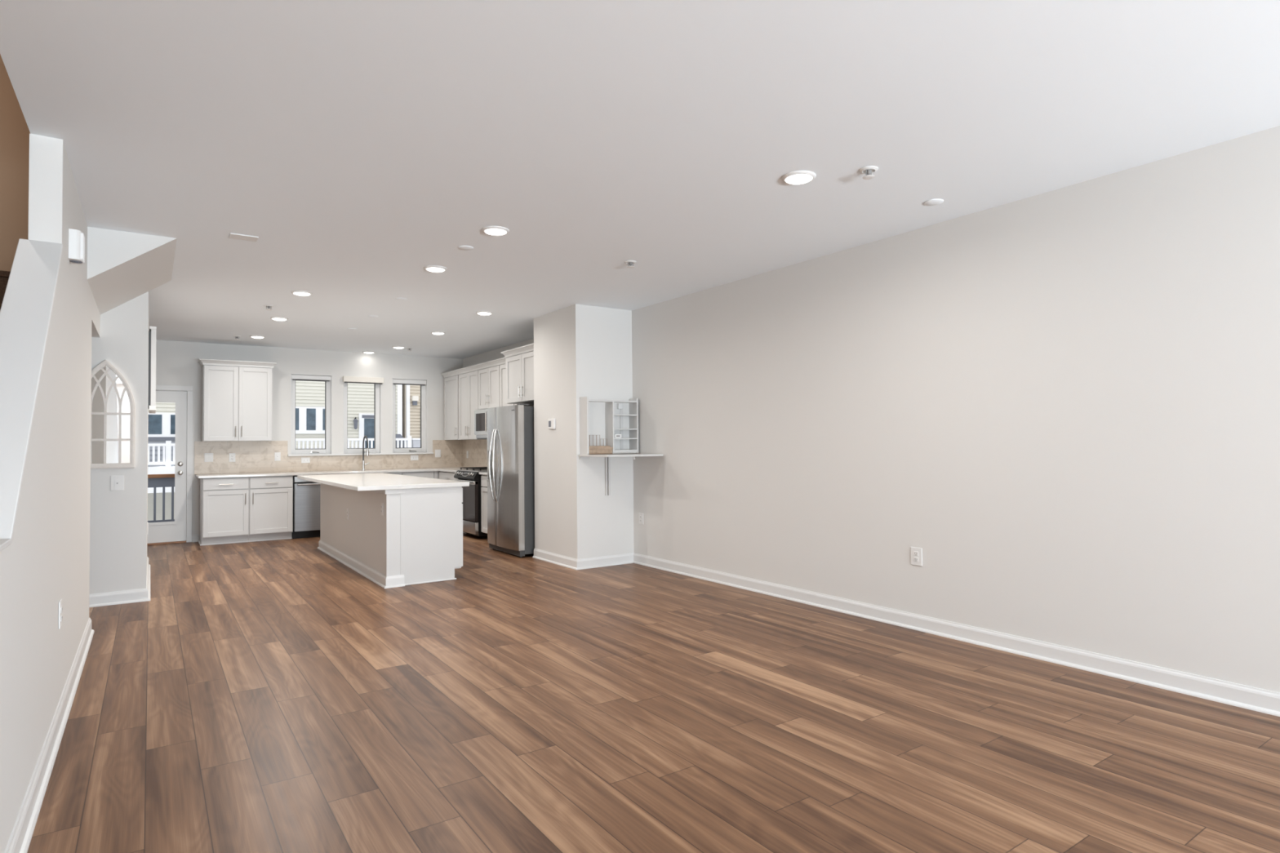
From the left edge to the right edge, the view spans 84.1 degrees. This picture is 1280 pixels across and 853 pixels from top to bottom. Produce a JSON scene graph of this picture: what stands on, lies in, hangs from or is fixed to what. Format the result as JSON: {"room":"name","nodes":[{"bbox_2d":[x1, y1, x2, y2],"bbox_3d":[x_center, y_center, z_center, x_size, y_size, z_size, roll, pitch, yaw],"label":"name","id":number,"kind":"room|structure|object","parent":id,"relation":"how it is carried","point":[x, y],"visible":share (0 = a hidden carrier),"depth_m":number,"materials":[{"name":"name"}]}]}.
{"room":"empty living room","nodes":[
{"label":"empty living room","id":0,"kind":"room"},
{"bbox_2d":[0,54,100,852],"bbox_3d":[-3.129,-1.266,2.923,1.155,5.300,6.500,0,-2,-35],"label":"wall","id":1,"kind":"structure","parent":0,"point":[46,560],"depth_m":3.27,"materials":[{"name":"white paint"}]},
{"bbox_2d":[0,238,62,551],"bbox_3d":[-2.233,-0.256,2.502,0.156,1.244,1.840,0,-2,-35],"label":"trim","id":2,"kind":"structure","parent":1,"relation":"attached to","point":[26,308],"depth_m":2.70,"materials":[{"name":"white paint"}]},
{"bbox_2d":[4,617,94,852],"bbox_3d":[-2.733,1.341,3.366,0.030,0.102,3.910,0,-2,-35],"label":"baseboard","id":3,"kind":"structure","parent":1,"relation":"attached to","point":[20,837],"depth_m":2.81,"materials":[{"name":"white paint"}]},
{"bbox_2d":[57,599,62,629],"bbox_3d":[-2.705,0.875,3.314,0.010,0.125,0.080,0,-2,-35],"label":"wall outlet","id":4,"kind":"object","parent":1,"relation":"attached to","point":[60,600],"visible":1,"depth_m":3.28,"materials":[{"name":"white plastic"}]},
{"bbox_2d":[68,228,84,264],"bbox_3d":[-2.890,-0.918,3.643,0.058,0.155,0.124,0,-2,-35],"label":"door chime","id":5,"kind":"object","parent":1,"relation":"attached to","point":[76,237],"visible":1,"depth_m":3.60,"materials":[{"name":"white plastic"}]},
{"bbox_2d":[70,260,82,263],"bbox_3d":[-2.891,-0.844,3.639,0.052,0.006,0.052,0,-2,-35],"label":"speaker grille","id":6,"kind":"object","parent":5,"relation":"attached to","point":[71,261],"depth_m":3.64,"materials":[{"name":"grey paint"}]},
{"bbox_2d":[88,291,150,607],"bbox_3d":[-5.820,0.119,6.153,2.610,2.735,2.160,0,-2,-35],"label":"wall","id":7,"kind":"structure","parent":0,"point":[118,519],"depth_m":5.92,"materials":[{"name":"white paint"}]},
{"bbox_2d":[90,360,135,468],"bbox_3d":[-4.401,-0.103,5.842,0.400,0.894,0.034,0,-2,-35],"label":"arched mirror","id":8,"kind":"object","parent":7,"relation":"attached to","point":[113,411],"visible":0.74,"depth_m":5.87,"materials":[{"name":"white paint"}]},
{"bbox_2d":[110,475,124,490],"bbox_3d":[-4.334,0.469,5.883,0.090,0.125,0.013,0,-2,-35],"label":"light switch","id":9,"kind":"object","parent":7,"relation":"attached to","point":[117,482],"visible":1,"depth_m":5.88,"materials":[{"name":"white plastic"}]},
{"bbox_2d":[146,556,150,599],"bbox_3d":[-4.745,1.443,6.854,0.030,0.102,2.160,0,-2,-35],"label":"baseboard","id":10,"kind":"structure","parent":7,"relation":"attached to","point":[148,582],"depth_m":6.70,"materials":[{"name":"white paint"}]},
{"bbox_2d":[147,326,156,413],"bbox_3d":[-4.994,-0.559,7.266,0.063,0.820,0.810,0,-2,-35],"label":"wall panel","id":11,"kind":"object","parent":7,"relation":"attached to","point":[153,330],"visible":1,"depth_m":6.94,"materials":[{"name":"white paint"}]},
{"bbox_2d":[87,226,176,314],"bbox_3d":[-3.829,-1.112,5.383,0.488,0.347,1.490,0,-2,-35],"label":"wall","id":12,"kind":"structure","parent":0,"point":[122,266],"depth_m":4.89,"materials":[{"name":"white paint"}]},
{"bbox_2d":[155,339,462,534],"bbox_3d":[-5.852,0.212,9.993,6.920,2.735,0.140,0,-2,-35],"label":"wall","id":13,"kind":"structure","parent":0,"point":[176,362],"depth_m":10.59,"materials":[{"name":"white paint"}]},
{"bbox_2d":[146,385,192,545],"bbox_3d":[-6.571,0.509,9.440,1.042,2.128,0.178,0,-2,-35],"label":"door","id":14,"kind":"structure","parent":13,"relation":"in","point":[180,531],"depth_m":9.64,"materials":[{"name":"white paint"}]},
{"bbox_2d":[191,533,199,542],"bbox_3d":[-6.072,1.524,9.698,0.082,0.102,0.030,0,-2,-35],"label":"baseboard","id":15,"kind":"structure","parent":13,"relation":"attached to","point":[195,538],"depth_m":9.70,"materials":[{"name":"white paint"}]},
{"bbox_2d":[197,358,277,441],"bbox_3d":[-5.593,-0.347,9.867,0.933,1.101,0.381,0,-2,-35],"label":"upper cabinet","id":16,"kind":"object","parent":13,"relation":"attached to","point":[237,396],"visible":1,"depth_m":9.73,"materials":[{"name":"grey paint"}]},
{"bbox_2d":[290,373,332,454],"bbox_3d":[-4.928,-0.180,10.628,0.567,1.188,0.123,0,-2,-35],"label":"window","id":17,"kind":"structure","parent":13,"relation":"in","point":[328,384],"depth_m":10.72,"materials":[{"name":"white paint"}]},
{"bbox_2d":[291,374,331,381],"bbox_3d":[-4.919,-0.724,10.620,0.547,0.078,0.055,0,-2,-35],"label":"roller shade","id":18,"kind":"object","parent":17,"relation":"attached to","point":[295,377],"visible":1,"depth_m":10.60,"materials":[{"name":"white fabric"}]},
{"bbox_2d":[194,440,462,474],"bbox_3d":[-4.533,0.442,10.803,3.813,0.456,0.012,0,-2,-35],"label":"backsplash","id":19,"kind":"structure","parent":13,"relation":"attached to","point":[251,456],"depth_m":10.38,"materials":[{"name":"tile"}]},
{"bbox_2d":[204,453,213,462],"bbox_3d":[-5.958,0.428,9.805,0.105,0.122,0.012,0,-2,-35],"label":"light switch","id":20,"kind":"object","parent":19,"relation":"attached to","point":[208,457],"visible":1,"depth_m":9.80,"materials":[{"name":"white plastic"}]},
{"bbox_2d":[229,453,235,462],"bbox_3d":[-5.726,0.435,9.966,0.078,0.122,0.010,0,-2,-35],"label":"wall outlet","id":21,"kind":"object","parent":19,"relation":"attached to","point":[232,455],"visible":1,"depth_m":9.96,"materials":[{"name":"white plastic"}]},
{"bbox_2d":[274,452,280,461],"bbox_3d":[-5.255,0.436,10.290,0.078,0.125,0.013,0,-2,-35],"label":"light switch","id":22,"kind":"object","parent":19,"relation":"attached to","point":[277,455],"visible":1,"depth_m":10.29,"materials":[{"name":"white plastic"}]},
{"bbox_2d":[301,457,310,462],"bbox_3d":[-4.947,0.500,10.502,0.118,0.080,0.010,0,-2,-35],"label":"wall outlet","id":23,"kind":"object","parent":19,"relation":"attached to","point":[303,460],"visible":1,"depth_m":10.50,"materials":[{"name":"white plastic"}]},
{"bbox_2d":[410,455,418,460],"bbox_3d":[-3.626,0.502,11.413,0.125,0.082,0.010,0,-2,-35],"label":"wall outlet","id":24,"kind":"object","parent":19,"relation":"attached to","point":[412,457],"visible":1,"depth_m":11.41,"materials":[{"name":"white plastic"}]},
{"bbox_2d":[435,449,440,457],"bbox_3d":[-3.311,0.442,11.631,0.095,0.125,0.012,0,-2,-35],"label":"light switch","id":25,"kind":"object","parent":19,"relation":"attached to","point":[437,452],"visible":1,"depth_m":11.63,"materials":[{"name":"white plastic"}]},
{"bbox_2d":[287,452,433,456],"bbox_3d":[-4.277,0.428,10.997,2.145,0.024,0.115,0,-2,-35],"label":"trim","id":26,"kind":"structure","parent":13,"relation":"attached to","point":[303,455],"depth_m":10.88,"materials":[{"name":"white paint"}]},
{"bbox_2d":[343,376,381,453],"bbox_3d":[-4.330,-0.176,11.041,0.560,1.188,0.123,0,-2,-35],"label":"window","id":27,"kind":"structure","parent":13,"relation":"in","point":[377,388],"depth_m":11.15,"materials":[{"name":"white paint"}]},
{"bbox_2d":[342,376,383,384],"bbox_3d":[-4.276,-0.715,10.976,0.596,0.099,0.072,0,-2,-35],"label":"roller shade","id":28,"kind":"object","parent":27,"relation":"attached to","point":[357,380],"visible":1,"depth_m":10.94,"materials":[{"name":"white fabric"}]},
{"bbox_2d":[391,377,427,453],"bbox_3d":[-3.729,-0.172,11.456,0.560,1.188,0.123,0,-2,-35],"label":"window","id":29,"kind":"structure","parent":13,"relation":"in","point":[424,388],"depth_m":11.57,"materials":[{"name":"white paint"}]},
{"bbox_2d":[392,378,426,385],"bbox_3d":[-3.720,-0.713,11.447,0.540,0.083,0.055,0,-2,-35],"label":"roller shade","id":30,"kind":"object","parent":29,"relation":"attached to","point":[395,381],"visible":1,"depth_m":11.43,"materials":[{"name":"white fabric"}]},
{"bbox_2d":[533,303,634,559],"bbox_3d":[-0.644,0.113,7.914,0.700,2.735,0.980,0,-2,-35],"label":"wall pillar","id":31,"kind":"structure","parent":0,"point":[580,350],"depth_m":7.56,"materials":[{"name":"white paint"}]},
{"bbox_2d":[547,418,555,429],"bbox_3d":[-0.963,-0.029,7.737,0.027,0.112,0.140,0,-2,-35],"label":"thermostat","id":32,"kind":"object","parent":31,"relation":"attached to","point":[551,422],"visible":1,"depth_m":7.71,"materials":[{"name":"white plastic"}]},
{"bbox_2d":[532,548,577,569],"bbox_3d":[-0.924,1.426,7.663,0.030,0.102,1.010,0,-2,-35],"label":"baseboard","id":33,"kind":"structure","parent":31,"relation":"attached to","point":[566,562],"depth_m":7.63,"materials":[{"name":"white paint"}]},
{"bbox_2d":[576,552,633,569],"bbox_3d":[-0.357,1.416,7.459,0.730,0.102,0.030,0,-2,-35],"label":"baseboard","id":34,"kind":"structure","parent":31,"relation":"attached to","point":[606,561],"depth_m":7.45,"materials":[{"name":"white paint"}]},
{"bbox_2d":[578,396,662,495],"bbox_3d":[-0.202,0.206,7.262,0.658,1.026,0.589,0,-2,-35],"label":"desk","id":35,"kind":"object","parent":31,"relation":"attached to","point":[585,452],"visible":0.99,"depth_m":7.43,"materials":[{"name":"white paint"}]},
{"bbox_2d":[588,435,610,447],"bbox_3d":[-0.442,0.153,7.356,0.260,0.130,0.090,0,-2,-35],"label":"file holder","id":36,"kind":"object","parent":35,"relation":"on","point":[589,446],"visible":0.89,"depth_m":7.32,"materials":[{"name":"white wood"}]},
{"bbox_2d":[589,448,612,454],"bbox_3d":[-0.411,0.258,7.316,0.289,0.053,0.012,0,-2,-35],"label":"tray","id":37,"kind":"object","parent":35,"relation":"on","point":[592,451],"depth_m":7.31,"materials":[{"name":"brown wood"}]},
{"bbox_2d":[588,447,613,448],"bbox_3d":[-0.444,0.225,7.363,0.291,0.014,0.148,0,-2,-35],"label":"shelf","id":38,"kind":"object","parent":35,"relation":"attached to","point":[588,447],"depth_m":7.30,"materials":[{"name":"brown wood"}]},
{"bbox_2d":[614,434,621,438],"bbox_3d":[-0.249,0.101,7.460,0.085,0.040,0.076,0,-2,-35],"label":"box","id":39,"kind":"object","parent":35,"relation":"on","point":[616,436],"visible":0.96,"depth_m":7.43,"materials":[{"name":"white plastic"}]},
{"bbox_2d":[613,428,636,430],"bbox_3d":[-0.194,0.029,7.540,0.288,0.012,0.150,0,-2,-35],"label":"shelf","id":40,"kind":"object","parent":35,"relation":"attached to","point":[614,428],"depth_m":7.51,"materials":[{"name":"white paint"}]},
{"bbox_2d":[613,413,636,416],"bbox_3d":[-0.195,-0.120,7.544,0.288,0.012,0.150,0,-2,-35],"label":"shelf","id":41,"kind":"object","parent":35,"relation":"attached to","point":[615,415],"depth_m":7.56,"materials":[{"name":"white paint"}]},
{"bbox_2d":[0,0,1279,359],"bbox_3d":[-1.077,-1.510,3.204,7.050,0.308,16.820,0,-2,-35],"label":"ceiling","id":42,"kind":"structure","parent":0,"point":[362,144],"depth_m":3.28,"materials":[{"name":"white paint"}]},
{"bbox_2d":[232,335,241,339],"bbox_3d":[-5.259,-1.156,9.262,0.096,0.046,0.096,0,-2,-35],"label":"sprinkler head","id":43,"kind":"object","parent":42,"relation":"attached to","point":[236,336],"visible":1,"depth_m":9.25},
{"bbox_2d":[228,232,258,241],"bbox_3d":[-2.732,-1.304,4.892,0.170,0.008,0.120,0,-2,-35],"label":"ceiling vent","id":44,"kind":"object","parent":42,"relation":"in","point":[235,236],"visible":1,"depth_m":4.88,"materials":[{"name":"white plastic"}]},
{"bbox_2d":[249,335,265,338],"bbox_3d":[-5.003,-1.168,9.282,0.184,0.026,0.184,0,-2,-35],"label":"recessed light","id":45,"kind":"object","parent":42,"relation":"in","point":[252,336],"visible":1,"depth_m":9.24,"materials":[{"name":"white plastic"}]},
{"bbox_2d":[263,304,274,310],"bbox_3d":[-3.808,-1.217,7.279,0.096,0.046,0.096,0,-2,-35],"label":"sprinkler head","id":46,"kind":"object","parent":42,"relation":"attached to","point":[268,306],"visible":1,"depth_m":7.26},
{"bbox_2d":[270,316,288,320],"bbox_3d":[-4.061,-1.208,7.991,0.184,0.026,0.184,0,-2,-35],"label":"recessed light","id":47,"kind":"object","parent":42,"relation":"in","point":[277,318],"visible":1,"depth_m":7.95,"materials":[{"name":"white plastic"}]},
{"bbox_2d":[290,290,312,296],"bbox_3d":[-3.180,-1.248,6.674,0.184,0.026,0.184,0,-2,-35],"label":"recessed light","id":48,"kind":"object","parent":42,"relation":"in","point":[304,293],"visible":1,"depth_m":6.63,"materials":[{"name":"white plastic"}]},
{"bbox_2d":[362,351,375,353],"bbox_3d":[-4.175,-1.137,10.924,0.184,0.026,0.184,0,-2,-35],"label":"recessed light","id":49,"kind":"object","parent":42,"relation":"in","point":[365,352],"visible":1,"depth_m":10.87,"materials":[{"name":"white plastic"}]},
{"bbox_2d":[391,346,405,348],"bbox_3d":[-3.537,-1.155,10.403,0.184,0.026,0.184,0,-2,-35],"label":"recessed light","id":50,"kind":"object","parent":42,"relation":"in","point":[394,347],"visible":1,"depth_m":10.36,"materials":[{"name":"white plastic"}]},
{"bbox_2d":[423,265,447,272],"bbox_3d":[-1.672,-1.283,5.804,0.184,0.026,0.184,0,-2,-35],"label":"recessed light","id":51,"kind":"object","parent":42,"relation":"in","point":[436,268],"visible":1,"depth_m":5.76,"materials":[{"name":"white plastic"}]},
{"bbox_2d":[431,331,445,334],"bbox_3d":[-2.592,-1.195,9.114,0.184,0.026,0.184,0,-2,-35],"label":"recessed light","id":52,"kind":"object","parent":42,"relation":"in","point":[432,332],"visible":1,"depth_m":9.06,"materials":[{"name":"white plastic"}]},
{"bbox_2d":[475,311,493,315],"bbox_3d":[-1.703,-1.235,7.768,0.184,0.026,0.184,0,-2,-35],"label":"recessed light","id":53,"kind":"object","parent":42,"relation":"in","point":[481,313],"visible":1,"depth_m":7.72,"materials":[{"name":"white plastic"}]},
{"bbox_2d":[481,226,509,235],"bbox_3d":[-0.975,-1.313,4.790,0.184,0.026,0.184,0,-2,-35],"label":"recessed light","id":54,"kind":"object","parent":42,"relation":"in","point":[491,230],"visible":1,"depth_m":4.75,"materials":[{"name":"white plastic"}]},
{"bbox_2d":[624,260,636,268],"bbox_3d":[-0.075,-1.291,5.663,0.096,0.046,0.096,0,-2,-35],"label":"sprinkler head","id":55,"kind":"object","parent":42,"relation":"attached to","point":[630,263],"visible":1,"depth_m":5.65},
{"bbox_2d":[781,170,816,184],"bbox_3d":[0.868,-1.353,3.881,0.184,0.026,0.184,0,-2,-35],"label":"recessed light","id":56,"kind":"object","parent":42,"relation":"in","point":[797,177],"visible":1,"depth_m":3.84,"materials":[{"name":"white plastic"}]},
{"bbox_2d":[859,165,878,179],"bbox_3d":[1.219,-1.348,3.784,0.096,0.046,0.096,0,-2,-35],"label":"sprinkler head","id":57,"kind":"object","parent":42,"relation":"attached to","point":[868,171],"visible":1,"depth_m":3.77},
{"bbox_2d":[26,533,1279,852],"bbox_3d":[-1.044,1.370,3.127,7.050,0.001,16.800,0,-2,-35],"label":"floor","id":58,"kind":"structure","parent":0,"point":[266,696],"depth_m":3.18,"materials":[{"name":"brown wood"}]},
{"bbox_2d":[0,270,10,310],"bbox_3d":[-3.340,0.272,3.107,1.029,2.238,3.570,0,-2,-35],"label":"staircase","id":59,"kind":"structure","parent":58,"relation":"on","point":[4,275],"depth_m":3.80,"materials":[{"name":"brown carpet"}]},
{"bbox_2d":[198,476,248,545],"bbox_3d":[-5.649,1.126,9.625,0.554,0.883,0.643,0,-2,-35],"label":"base cabinet","id":60,"kind":"object","parent":58,"relation":"on","point":[224,502],"visible":0.99,"depth_m":9.41,"materials":[{"name":"grey paint"}]},
{"bbox_2d":[248,475,293,542],"bbox_3d":[-5.199,1.129,9.935,0.535,0.883,0.643,0,-2,-35],"label":"base cabinet","id":61,"kind":"object","parent":58,"relation":"on","point":[270,497],"visible":0.98,"depth_m":9.71,"materials":[{"name":"grey paint"}]},
{"bbox_2d":[292,474,324,538],"bbox_3d":[-4.716,1.135,10.256,0.610,0.879,0.663,0,-2,-35],"label":"dishwasher","id":62,"kind":"object","parent":58,"relation":"on","point":[306,494],"visible":0.48,"depth_m":9.95,"materials":[{"name":"silver metal"}]},
{"bbox_2d":[349,472,401,475],"bbox_3d":[-4.118,1.138,10.703,0.870,0.883,0.607,0,-2,-35],"label":"base cabinet","id":63,"kind":"object","parent":58,"relation":"on","point":[398,473],"visible":0.02,"depth_m":10.66,"materials":[{"name":"grey paint"}]},
{"bbox_2d":[297,472,469,588],"bbox_3d":[-2.960,1.038,7.851,1.033,0.926,3.137,0,-2,-35],"label":"kitchen island","id":64,"kind":"object","parent":58,"relation":"on","point":[418,538],"visible":1,"depth_m":6.76,"materials":[{"name":"white paint"}]},
{"bbox_2d":[380,502,383,515],"bbox_3d":[-2.391,0.765,6.573,0.010,0.118,0.075,0,-2,-35],"label":"wall outlet","id":65,"kind":"object","parent":64,"relation":"attached to","point":[381,504],"visible":1,"depth_m":6.55,"materials":[{"name":"white plastic"}]},
{"bbox_2d":[401,471,434,478],"bbox_3d":[-3.545,1.141,11.076,0.492,0.883,0.643,0,-2,-35],"label":"base cabinet","id":66,"kind":"object","parent":58,"relation":"on","point":[430,474],"visible":0.11,"depth_m":10.88,"materials":[{"name":"grey paint"}]},
{"bbox_2d":[434,471,439,479],"bbox_3d":[-3.073,1.145,11.430,0.683,0.883,0.596,0,-2,-35],"label":"base cabinet","id":67,"kind":"object","parent":58,"relation":"on","point":[436,473],"visible":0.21,"depth_m":11.02,"materials":[{"name":"grey paint"}]},
{"bbox_2d":[439,471,465,533],"bbox_3d":[-2.627,1.126,10.808,0.658,0.883,0.895,0,-2,-35],"label":"base cabinet","id":68,"kind":"object","parent":58,"relation":"on","point":[442,475],"visible":0.07,"depth_m":10.71,"materials":[{"name":"grey paint"}]},
{"bbox_2d":[195,466,469,478],"bbox_3d":[-4.098,0.666,10.178,3.793,0.030,1.512,0,-2,-35],"label":"countertop","id":69,"kind":"structure","parent":68,"relation":"on","point":[442,469],"depth_m":10.18,"materials":[{"name":"white stone"}]},
{"bbox_2d":[361,435,368,470],"bbox_3d":[-4.109,0.399,10.703,0.118,0.530,0.297,0,-2,-35],"label":"faucet","id":70,"kind":"object","parent":69,"relation":"on","point":[365,436],"visible":1,"depth_m":10.76,"materials":[{"name":"silver metal"}]},
{"bbox_2d":[452,466,487,536],"bbox_3d":[-2.194,1.041,10.074,0.758,0.912,0.788,0,-2,-35],"label":"range","id":71,"kind":"object","parent":58,"relation":"on","point":[471,503],"visible":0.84,"depth_m":9.70,"materials":[{"name":"black metal"}]},
{"bbox_2d":[452,480,478,522],"bbox_3d":[-2.456,1.025,9.893,0.122,0.550,0.768,0,-2,-35],"label":"oven","id":72,"kind":"object","parent":71,"relation":"in","point":[470,494],"depth_m":9.71,"materials":[{"name":"black metal"}]},
{"bbox_2d":[457,469,487,471],"bbox_3d":[-2.152,0.622,10.116,0.645,0.016,0.788,0,-2,-35],"label":"cooktop","id":73,"kind":"object","parent":71,"relation":"in","point":[458,470],"depth_m":9.97,"materials":[{"name":"black metal"}]},
{"bbox_2d":[480,475,487,533],"bbox_3d":[-1.681,1.084,9.436,0.658,0.883,0.820,0,-2,-35],"label":"base cabinet","id":74,"kind":"object","parent":58,"relation":"on","point":[483,477],"visible":0.16,"depth_m":9.53,"materials":[{"name":"grey paint"}]},
{"bbox_2d":[479,471,487,475],"bbox_3d":[-1.683,0.626,9.450,0.646,0.030,0.823,0,-2,-35],"label":"countertop","id":75,"kind":"structure","parent":74,"relation":"on","point":[481,473],"depth_m":9.49,"materials":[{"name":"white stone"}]},
{"bbox_2d":[486,404,534,557],"bbox_3d":[-1.331,0.628,8.614,0.960,1.749,0.907,0,-2,-35],"label":"refrigerator","id":76,"kind":"object","parent":58,"relation":"on","point":[510,480],"visible":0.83,"depth_m":8.15,"materials":[{"name":"grey metal"}]},
{"bbox_2d":[462,125,1279,693],"bbox_3d":[1.777,0.023,5.128,0.120,2.735,16.820,0,-2,-35],"label":"wall","id":77,"kind":"structure","parent":0,"point":[1067,398],"depth_m":4.28,"materials":[{"name":"white paint"}]},
{"bbox_2d":[440,369,460,439],"bbox_3d":[-2.911,-0.331,11.477,0.381,1.096,0.705,0,-2,-35],"label":"upper cabinet","id":78,"kind":"object","parent":77,"relation":"attached to","point":[451,419],"visible":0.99,"depth_m":11.39,"materials":[{"name":"grey paint"}]},
{"bbox_2d":[456,364,482,439],"bbox_3d":[-2.486,-0.350,10.862,0.381,1.096,0.788,0,-2,-35],"label":"upper cabinet","id":79,"kind":"object","parent":77,"relation":"attached to","point":[468,375],"visible":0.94,"depth_m":10.77,"materials":[{"name":"grey paint"}]},
{"bbox_2d":[462,439,487,467],"bbox_3d":[-2.071,0.413,10.583,0.012,0.456,3.147,0,-2,-35],"label":"backsplash","id":80,"kind":"structure","parent":77,"relation":"attached to","point":[477,449],"depth_m":11.40,"materials":[{"name":"tile"}]},
{"bbox_2d":[475,359,499,409],"bbox_3d":[-2.042,-0.587,10.221,0.381,0.661,0.778,0,-2,-35],"label":"upper cabinet","id":81,"kind":"object","parent":77,"relation":"attached to","point":[488,371],"visible":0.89,"depth_m":10.10,"materials":[{"name":"grey paint"}]},
{"bbox_2d":[474,408,487,439],"bbox_3d":[-2.067,-0.035,10.186,0.434,0.434,0.764,0,-2,-35],"label":"microwave","id":82,"kind":"object","parent":81,"relation":"attached to","point":[480,415],"visible":0.34,"depth_m":10.19,"materials":[{"name":"metal"}]},
{"bbox_2d":[496,357,533,406],"bbox_3d":[-1.597,-0.389,9.574,0.381,1.096,0.778,0,-2,-35],"label":"upper cabinet","id":83,"kind":"object","parent":77,"relation":"attached to","point":[502,362],"visible":0.09,"depth_m":9.73,"materials":[{"name":"grey paint"}]},
{"bbox_2d":[500,342,533,404],"bbox_3d":[-1.221,-0.629,8.803,0.641,0.661,1.010,0,-2,-35],"label":"upper cabinet","id":84,"kind":"object","parent":77,"relation":"attached to","point":[520,360],"visible":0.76,"depth_m":8.65,"materials":[{"name":"grey paint"}]},
{"bbox_2d":[639,512,643,524],"bbox_3d":[0.011,0.982,7.562,0.010,0.118,0.080,0,-2,-35],"label":"wall outlet","id":85,"kind":"object","parent":77,"relation":"attached to","point":[641,515],"visible":1,"depth_m":7.56,"materials":[{"name":"white plastic"}]},
{"bbox_2d":[911,546,922,566],"bbox_3d":[1.887,0.887,4.845,0.010,0.122,0.086,0,-2,-35],"label":"wall outlet","id":86,"kind":"object","parent":77,"relation":"attached to","point":[916,553],"visible":1,"depth_m":4.84,"materials":[{"name":"white plastic"}]},
{"bbox_2d":[913,551,918,555],"bbox_3d":[1.884,0.868,4.844,0.003,0.029,0.034,0,-2,-35],"label":"receptacle","id":87,"kind":"object","parent":86,"relation":"attached to","point":[915,553],"depth_m":4.84,"materials":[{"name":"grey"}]},
{"bbox_2d":[633,552,1279,716],"bbox_3d":[3.156,1.276,2.984,0.030,0.102,11.390,0,-2,-35],"label":"baseboard","id":88,"kind":"structure","parent":77,"relation":"attached to","point":[1265,701],"depth_m":4.26,"materials":[{"name":"white paint"}]},
{"label":"outside","id":89,"kind":"structure","parent":0,"visible":0},
{"bbox_3d":[-7.326,1.731,10.512,3.100,0.190,2.425,0,-2,-35],"label":"deck","id":90,"kind":"object","parent":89,"visible":0},
{"bbox_2d":[147,473,174,523],"bbox_3d":[-7.969,1.222,11.479,3.135,0.886,0.140,0,-2,-35],"label":"deck railing","id":91,"kind":"object","parent":90,"relation":"on","point":[154,481],"visible":0.06,"depth_m":11.58,"materials":[{"name":"brown wood"}]},
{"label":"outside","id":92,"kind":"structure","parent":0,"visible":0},
{"bbox_3d":[-16.199,5.510,32.225,70.000,0.200,48.300,0,-2,-35],"label":"ground","id":93,"kind":"structure","parent":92,"visible":0},
{"bbox_2d":[147,380,402,520],"bbox_3d":[-14.635,-0.008,19.617,14.190,10.200,6.100,0,-2,-35],"label":"house","id":94,"kind":"structure","parent":93,"relation":"on","point":[309,395],"depth_m":19.78,"materials":[{"name":"plastic"}]},
{"bbox_2d":[147,487,174,493],"bbox_3d":[-11.898,1.436,16.260,14.900,0.100,2.540,0,-2,-35],"label":"porch deck","id":95,"kind":"object","parent":94,"relation":"attached to","point":[149,490],"visible":0.02,"depth_m":15.63,"materials":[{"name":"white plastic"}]},
{"bbox_2d":[147,466,174,488],"bbox_3d":[-11.019,1.127,15.606,3.000,0.470,0.350,0,-2,-35],"label":"landing","id":96,"kind":"object","parent":95,"relation":"on","point":[159,469],"visible":0.02,"depth_m":15.70,"materials":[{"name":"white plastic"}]},
{"bbox_2d":[147,440,174,466],"bbox_3d":[-10.973,0.602,15.501,2.850,0.575,0.100,0,-2,-35],"label":"porch railing","id":97,"kind":"object","parent":96,"relation":"on","point":[168,444],"visible":0.2,"depth_m":15.75,"materials":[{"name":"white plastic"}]},
{"bbox_2d":[295,435,411,448],"bbox_3d":[-7.675,0.809,17.771,3.860,1.143,0.100,0,-2,-35],"label":"porch railing","id":98,"kind":"object","parent":95,"relation":"on","point":[407,442],"visible":0.13,"depth_m":18.03,"materials":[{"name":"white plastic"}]},
{"bbox_2d":[395,434,404,448],"bbox_3d":[-6.670,0.798,19.256,0.500,1.180,0.500,0,-2,-35],"label":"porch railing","id":99,"kind":"object","parent":95,"relation":"on","point":[397,436],"visible":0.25,"depth_m":19.16,"materials":[{"name":"white paint"}]},
{"bbox_2d":[411,438,420,447],"bbox_3d":[-6.072,0.859,19.180,0.240,1.085,0.340,0,-2,-35],"label":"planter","id":100,"kind":"object","parent":95,"relation":"on","point":[415,442],"visible":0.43,"depth_m":19.06,"materials":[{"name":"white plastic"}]},
{"bbox_2d":[353,417,358,429],"bbox_3d":[-8.166,-0.095,20.371,0.130,0.348,0.180,0,-2,-35],"label":"wall lantern","id":101,"kind":"object","parent":94,"relation":"attached to","point":[355,420],"visible":1,"depth_m":20.32,"materials":[{"name":"black metal"}]},
{"bbox_2d":[402,384,420,438],"bbox_3d":[-5.959,0.054,25.628,6.700,10.200,6.060,0,-2,-35],"label":"house","id":102,"kind":"structure","parent":93,"relation":"on","point":[411,414],"depth_m":21.41,"materials":[{"name":"beige plastic"}]},
{"bbox_2d":[411,395,418,405],"bbox_3d":[-6.776,-0.780,21.380,0.170,0.280,0.158,0,-2,-35],"label":"wall light","id":103,"kind":"object","parent":102,"relation":"attached to","point":[414,398],"visible":1,"depth_m":21.34,"materials":[{"name":"white"}]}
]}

